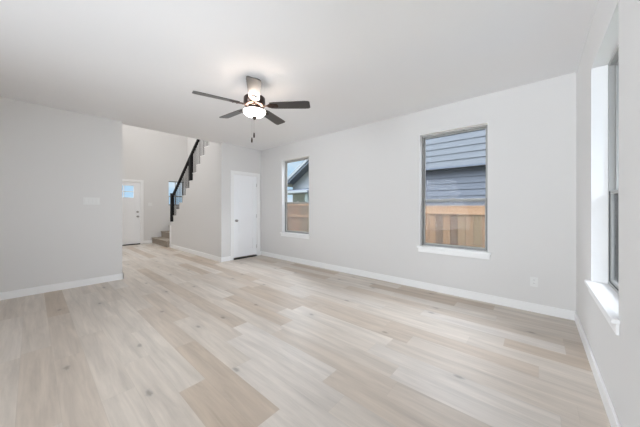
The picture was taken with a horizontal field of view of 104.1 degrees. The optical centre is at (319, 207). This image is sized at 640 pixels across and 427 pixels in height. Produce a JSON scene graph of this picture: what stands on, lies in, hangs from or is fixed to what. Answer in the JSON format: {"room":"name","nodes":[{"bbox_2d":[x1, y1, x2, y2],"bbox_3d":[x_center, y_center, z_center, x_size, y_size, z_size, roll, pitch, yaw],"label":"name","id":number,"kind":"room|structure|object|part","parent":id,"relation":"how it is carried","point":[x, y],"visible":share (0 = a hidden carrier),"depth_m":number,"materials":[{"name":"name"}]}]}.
{"room":"empty living room","nodes":[
{"label":"empty living room","id":0,"kind":"room"},
{"bbox_2d":[0,97,121,292],"bbox_3d":[-5.304,-0.121,2.298,0.140,2.740,5.528,0,0,41],"label":"wall","id":1,"kind":"structure","parent":0,"point":[51,159],"depth_m":3.75,"materials":[{"name":"white paint"}]},
{"bbox_2d":[0,273,122,300],"bbox_3d":[-5.294,1.196,2.299,0.154,0.105,5.542,0,0,41],"label":"baseboard","id":2,"kind":"structure","parent":1,"relation":"attached to","point":[78,283],"depth_m":3.74,"materials":[{"name":"white"}]},
{"bbox_2d":[83,197,99,204],"bbox_3d":[-3.698,-0.103,4.037,0.010,0.115,0.200,0,0,41],"label":"light switch","id":3,"kind":"object","parent":1,"relation":"attached to","point":[86,200],"visible":1,"depth_m":4.04,"materials":[{"name":"white plastic"}]},
{"bbox_2d":[122,124,186,240],"bbox_3d":[-6.628,-1.451,8.050,0.160,5.401,4.689,0,0,41],"label":"wall","id":4,"kind":"structure","parent":0,"point":[157,158],"depth_m":8.82,"materials":[{"name":"white paint"}]},
{"bbox_2d":[122,179,143,245],"bbox_3d":[-6.434,0.159,8.177,0.206,2.180,1.075,0,0,41],"label":"door","id":5,"kind":"structure","parent":4,"relation":"in","point":[132,208],"depth_m":8.37,"materials":[{"name":"white wood"}]},
{"bbox_3d":[-6.442,-0.529,8.184,0.040,0.455,0.590,0,0,41],"label":"glazing frame","id":6,"kind":"part","parent":5,"relation":"part of","materials":[{"name":"white paint"}]},
{"bbox_2d":[169,181,184,205],"bbox_3d":[-5.438,-0.531,9.415,0.150,0.920,0.550,0,0,41],"label":"window","id":7,"kind":"structure","parent":4,"relation":"in","point":[183,183],"depth_m":9.57,"materials":[{"name":"white plastic"}]},
{"bbox_2d":[170,142,225,256],"bbox_3d":[-3.454,-0.424,6.813,3.256,3.346,0.100,0,0,41],"label":"wall","id":8,"kind":"structure","parent":0,"point":[199,223],"depth_m":6.20,"materials":[{"name":"white paint"}]},
{"bbox_2d":[169,244,221,261],"bbox_3d":[-3.459,1.196,6.808,3.284,0.105,0.114,0,0,41],"label":"baseboard","id":9,"kind":"structure","parent":8,"relation":"attached to","point":[216,258],"depth_m":6.50,"materials":[{"name":"white wood"}]},
{"bbox_2d":[226,143,260,256],"bbox_3d":[-1.912,-0.121,6.199,0.120,2.741,0.991,0,0,41],"label":"wall","id":10,"kind":"structure","parent":0,"point":[238,158],"depth_m":5.99,"materials":[{"name":"white paint"}]},
{"bbox_2d":[221,251,260,261],"bbox_3d":[-1.903,1.196,6.107,0.014,0.105,1.091,0,0,41],"label":"baseboard","id":11,"kind":"structure","parent":10,"relation":"attached to","point":[228,258],"depth_m":5.79,"materials":[{"name":"white"}]},
{"bbox_2d":[231,170,259,259],"bbox_3d":[-1.855,0.186,6.201,0.164,2.125,0.820,0,0,41],"label":"door","id":12,"kind":"structure","parent":10,"relation":"in","point":[245,188],"depth_m":6.20,"materials":[{"name":"white wood"}]},
{"bbox_2d":[0,0,597,149],"bbox_3d":[-2.110,-1.616,1.450,6.080,0.250,8.749,0,0,41],"label":"ceiling","id":13,"kind":"structure","parent":0,"point":[137,63],"depth_m":2.45,"materials":[{"name":"white paint"}]},
{"bbox_2d":[192,76,309,142],"bbox_3d":[-0.732,-1.108,2.933,1.234,0.767,1.281,0,0,0],"label":"ceiling fan","id":14,"kind":"object","parent":13,"relation":"hanging from","point":[254,102],"visible":1,"depth_m":2.87,"materials":[{"name":"brown metal"}]},
{"bbox_3d":[-1.124,-1.197,2.711,0.470,0.036,0.142,0,0,-33],"label":"blade","id":15,"kind":"part","parent":14,"relation":"part of","materials":[{"name":"brown wood"}]},
{"bbox_3d":[-1.107,-1.197,3.193,0.470,0.036,0.142,0,0,37],"label":"blade","id":16,"kind":"part","parent":14,"relation":"part of","materials":[{"name":"brown wood"}]},
{"bbox_3d":[-0.670,-1.197,2.533,0.142,0.036,0.470,0,0,-14],"label":"blade","id":17,"kind":"part","parent":14,"relation":"part of","materials":[{"name":"brown wood"}]},
{"bbox_3d":[-0.772,-1.102,2.940,0.252,0.071,0.252,0,0,0],"label":"lamp shade","id":18,"kind":"part","parent":14,"relation":"part of","materials":[{"name":"white glass"}]},
{"bbox_3d":[-0.628,-1.197,3.335,0.142,0.036,0.470,0,0,20],"label":"blade","id":19,"kind":"part","parent":14,"relation":"part of","materials":[{"name":"brown wood"}]},
{"bbox_3d":[-0.353,-1.197,2.918,0.470,0.036,0.142,0,0,3],"label":"blade","id":20,"kind":"part","parent":14,"relation":"part of","materials":[{"name":"brown wood"}]},
{"bbox_2d":[0,243,610,426],"bbox_3d":[-3.915,1.309,3.014,10.856,0.120,8.749,0,0,41],"label":"floor","id":21,"kind":"structure","parent":0,"point":[183,339],"depth_m":2.13,"materials":[{"name":"brown wood"}]},
{"bbox_2d":[152,146,207,246],"bbox_3d":[-3.782,-0.334,7.686,4.614,3.161,1.186,0,0,41],"label":"staircase","id":22,"kind":"structure","parent":21,"relation":"on","point":[164,240],"depth_m":8.34,"materials":[{"name":"beige carpet"}]},
{"bbox_2d":[170,139,207,221],"bbox_3d":[-3.526,-1.074,6.883,3.136,3.386,0.104,0,0,41],"label":"stair railing","id":23,"kind":"object","parent":22,"relation":"on","point":[188,168],"visible":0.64,"depth_m":7.02,"materials":[{"name":"black metal"}]},
{"bbox_3d":[-4.667,0.086,7.872,0.115,1.065,0.104,0,0,41],"label":"newel post","id":24,"kind":"part","parent":23,"relation":"part of","materials":[{"name":"black metal"}]},
{"bbox_3d":[-3.489,-1.540,6.850,3.036,2.454,0.060,0,0,41],"label":"handrail","id":25,"kind":"part","parent":23,"relation":"part of","materials":[{"name":"black metal"}]},
{"bbox_3d":[-3.587,-0.991,6.936,0.110,0.901,0.088,0,0,41],"label":"newel post","id":26,"kind":"part","parent":23,"relation":"part of","materials":[{"name":"black metal"}]},
{"bbox_2d":[187,72,575,310],"bbox_3d":[-1.103,-1.451,6.260,10.536,5.400,0.160,0,0,41],"label":"wall","id":27,"kind":"structure","parent":0,"point":[364,180],"depth_m":3.57,"materials":[{"name":"white paint"}]},
{"bbox_2d":[280,156,309,238],"bbox_3d":[-0.541,-0.219,5.744,0.966,1.805,0.185,0,0,41],"label":"window","id":28,"kind":"structure","parent":27,"relation":"in","point":[288,233],"depth_m":6.01,"materials":[{"name":"white plastic"}]},
{"bbox_3d":[-0.561,0.639,5.721,0.966,0.089,0.125,0,0,41],"label":"sill","id":29,"kind":"part","parent":28,"relation":"part of","materials":[{"name":"white"}]},
{"bbox_3d":[-0.507,0.224,5.783,0.848,0.701,0.024,0,0,41],"label":"sash","id":30,"kind":"part","parent":28,"relation":"part of","materials":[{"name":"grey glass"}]},
{"bbox_3d":[-0.491,-0.592,5.801,0.848,1.011,0.020,0,0,41],"label":"sash","id":31,"kind":"part","parent":28,"relation":"part of","materials":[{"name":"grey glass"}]},
{"bbox_2d":[261,251,574,320],"bbox_3d":[0.638,1.196,4.637,5.780,0.105,0.014,0,0,41],"label":"baseboard","id":32,"kind":"structure","parent":27,"relation":"attached to","point":[533,307],"depth_m":3.58,"materials":[{"name":"white"}]},
{"bbox_2d":[417,122,490,259],"bbox_3d":[1.916,-0.219,3.615,0.952,1.805,0.185,0,0,41],"label":"window","id":33,"kind":"structure","parent":27,"relation":"in","point":[455,250],"depth_m":3.65,"materials":[{"name":"white plastic"}]},
{"bbox_3d":[1.896,0.639,3.592,0.952,0.089,0.125,0,0,41],"label":"sill","id":34,"kind":"part","parent":33,"relation":"part of","materials":[{"name":"white"}]},
{"bbox_3d":[1.950,0.224,3.655,0.834,0.701,0.024,0,0,41],"label":"sash","id":35,"kind":"part","parent":33,"relation":"part of","materials":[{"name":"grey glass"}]},
{"bbox_3d":[1.966,-0.592,3.673,0.834,1.011,0.020,0,0,41],"label":"sash","id":36,"kind":"part","parent":33,"relation":"part of","materials":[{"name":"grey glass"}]},
{"bbox_2d":[530,277,537,286],"bbox_3d":[2.556,0.889,2.978,0.072,0.115,0.010,0,0,41],"label":"wall outlet","id":37,"kind":"object","parent":27,"relation":"attached to","point":[533,280],"visible":1,"depth_m":2.97,"materials":[{"name":"white plastic"}]},
{"bbox_2d":[576,0,639,426],"bbox_3d":[0.180,-0.121,-0.428,0.160,2.740,8.589,0,0,41],"label":"wall","id":38,"kind":"structure","parent":0,"point":[617,358],"depth_m":1.31,"materials":[{"name":"white paint"}]},
{"bbox_2d":[575,311,620,426],"bbox_3d":[0.057,1.196,-0.436,0.014,0.105,8.415,0,0,41],"label":"baseboard","id":39,"kind":"structure","parent":38,"relation":"attached to","point":[614,422],"depth_m":1.70,"materials":[{"name":"white wood"}]},
{"bbox_2d":[584,0,619,335],"bbox_3d":[1.941,-0.219,1.639,0.185,1.805,0.960,0,0,41],"label":"window","id":40,"kind":"structure","parent":38,"relation":"in","point":[603,286],"depth_m":1.93,"materials":[{"name":"white plastic"}]},
{"bbox_3d":[1.918,0.639,1.659,0.125,0.089,0.960,0,0,41],"label":"sill","id":41,"kind":"part","parent":40,"relation":"part of","materials":[{"name":"white"}]},
{"bbox_3d":[1.988,-0.261,1.599,0.060,1.720,0.890,0,0,41],"label":"frame","id":42,"kind":"part","parent":40,"relation":"part of","materials":[{"name":"grey plastic"}]},
{"bbox_3d":[1.981,0.224,1.605,0.024,0.701,0.842,0,0,41],"label":"sash","id":43,"kind":"part","parent":40,"relation":"part of","materials":[{"name":"grey plastic"}]},
{"bbox_3d":[1.980,0.225,1.605,0.003,0.663,0.806,0,0,41],"label":"pane","id":44,"kind":"part","parent":40,"relation":"part of","materials":[{"name":"clear glass"}]},
{"bbox_3d":[1.999,-0.592,1.589,0.020,1.011,0.842,0,0,41],"label":"sash","id":45,"kind":"part","parent":40,"relation":"part of","materials":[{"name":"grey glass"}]},
{"bbox_3d":[1.999,-0.595,1.589,0.003,0.977,0.814,0,0,41],"label":"pane","id":46,"kind":"part","parent":40,"relation":"part of","materials":[{"name":"clear glass"}]},
{"label":"outside","id":47,"kind":"structure","parent":0,"visible":0},
{"bbox_3d":[15.320,1.899,29.138,75.000,0.200,55.891,0,0,41],"label":"ground","id":48,"kind":"structure","parent":47,"visible":0},
{"bbox_2d":[287,159,308,201],"bbox_3d":[3.317,-1.201,19.864,8.200,6.000,10.630,0,0,41],"label":"neighbor house","id":49,"kind":"structure","parent":48,"relation":"on","point":[298,179],"depth_m":18.05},
{"bbox_3d":[-0.847,0.414,16.776,0.250,2.770,0.250,0,0,41],"label":"porch post","id":50,"kind":"part","parent":49,"relation":"part of","materials":[{"name":"grey wood"}]},
{"bbox_2d":[287,204,308,231],"bbox_3d":[-2.100,0.829,9.679,7.150,1.940,0.140,0,0,41],"label":"wooden fence","id":51,"kind":"object","parent":48,"relation":"on","point":[297,214],"visible":0.02,"depth_m":8.43,"materials":[{"name":"brown wood"}]},
{"bbox_3d":[-2.137,0.289,9.636,7.150,0.080,0.027,0,0,41],"label":"rail","id":52,"kind":"part","parent":51,"relation":"part of","materials":[{"name":"brown wood"}]},
{"bbox_3d":[-2.137,-0.096,9.636,7.150,0.090,0.027,0,0,41],"label":"rail","id":53,"kind":"part","parent":51,"relation":"part of","materials":[{"name":"brown wood"}]},
{"bbox_2d":[425,206,484,247],"bbox_3d":[2.604,0.881,5.603,5.200,1.835,0.140,0,0,41],"label":"wooden fence","id":54,"kind":"object","parent":48,"relation":"on","point":[443,224],"visible":0.12,"depth_m":5.30,"materials":[{"name":"brown wood"}]},
{"bbox_3d":[2.588,-0.025,5.584,5.200,0.023,0.090,0,0,41],"label":"rail","id":55,"kind":"part","parent":54,"relation":"part of","materials":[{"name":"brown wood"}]},
{"bbox_3d":[2.570,0.068,5.563,5.200,0.162,0.019,0,0,41],"label":"rail","id":56,"kind":"part","parent":54,"relation":"part of","materials":[{"name":"brown wood"}]},
{"bbox_2d":[425,129,485,245],"bbox_3d":[9.375,-1.676,7.920,15.400,6.950,9.150,0,0,41],"label":"neighbor house","id":57,"kind":"structure","parent":48,"relation":"on","point":[455,163],"depth_m":7.05,"materials":[{"name":"wood"}]}
]}

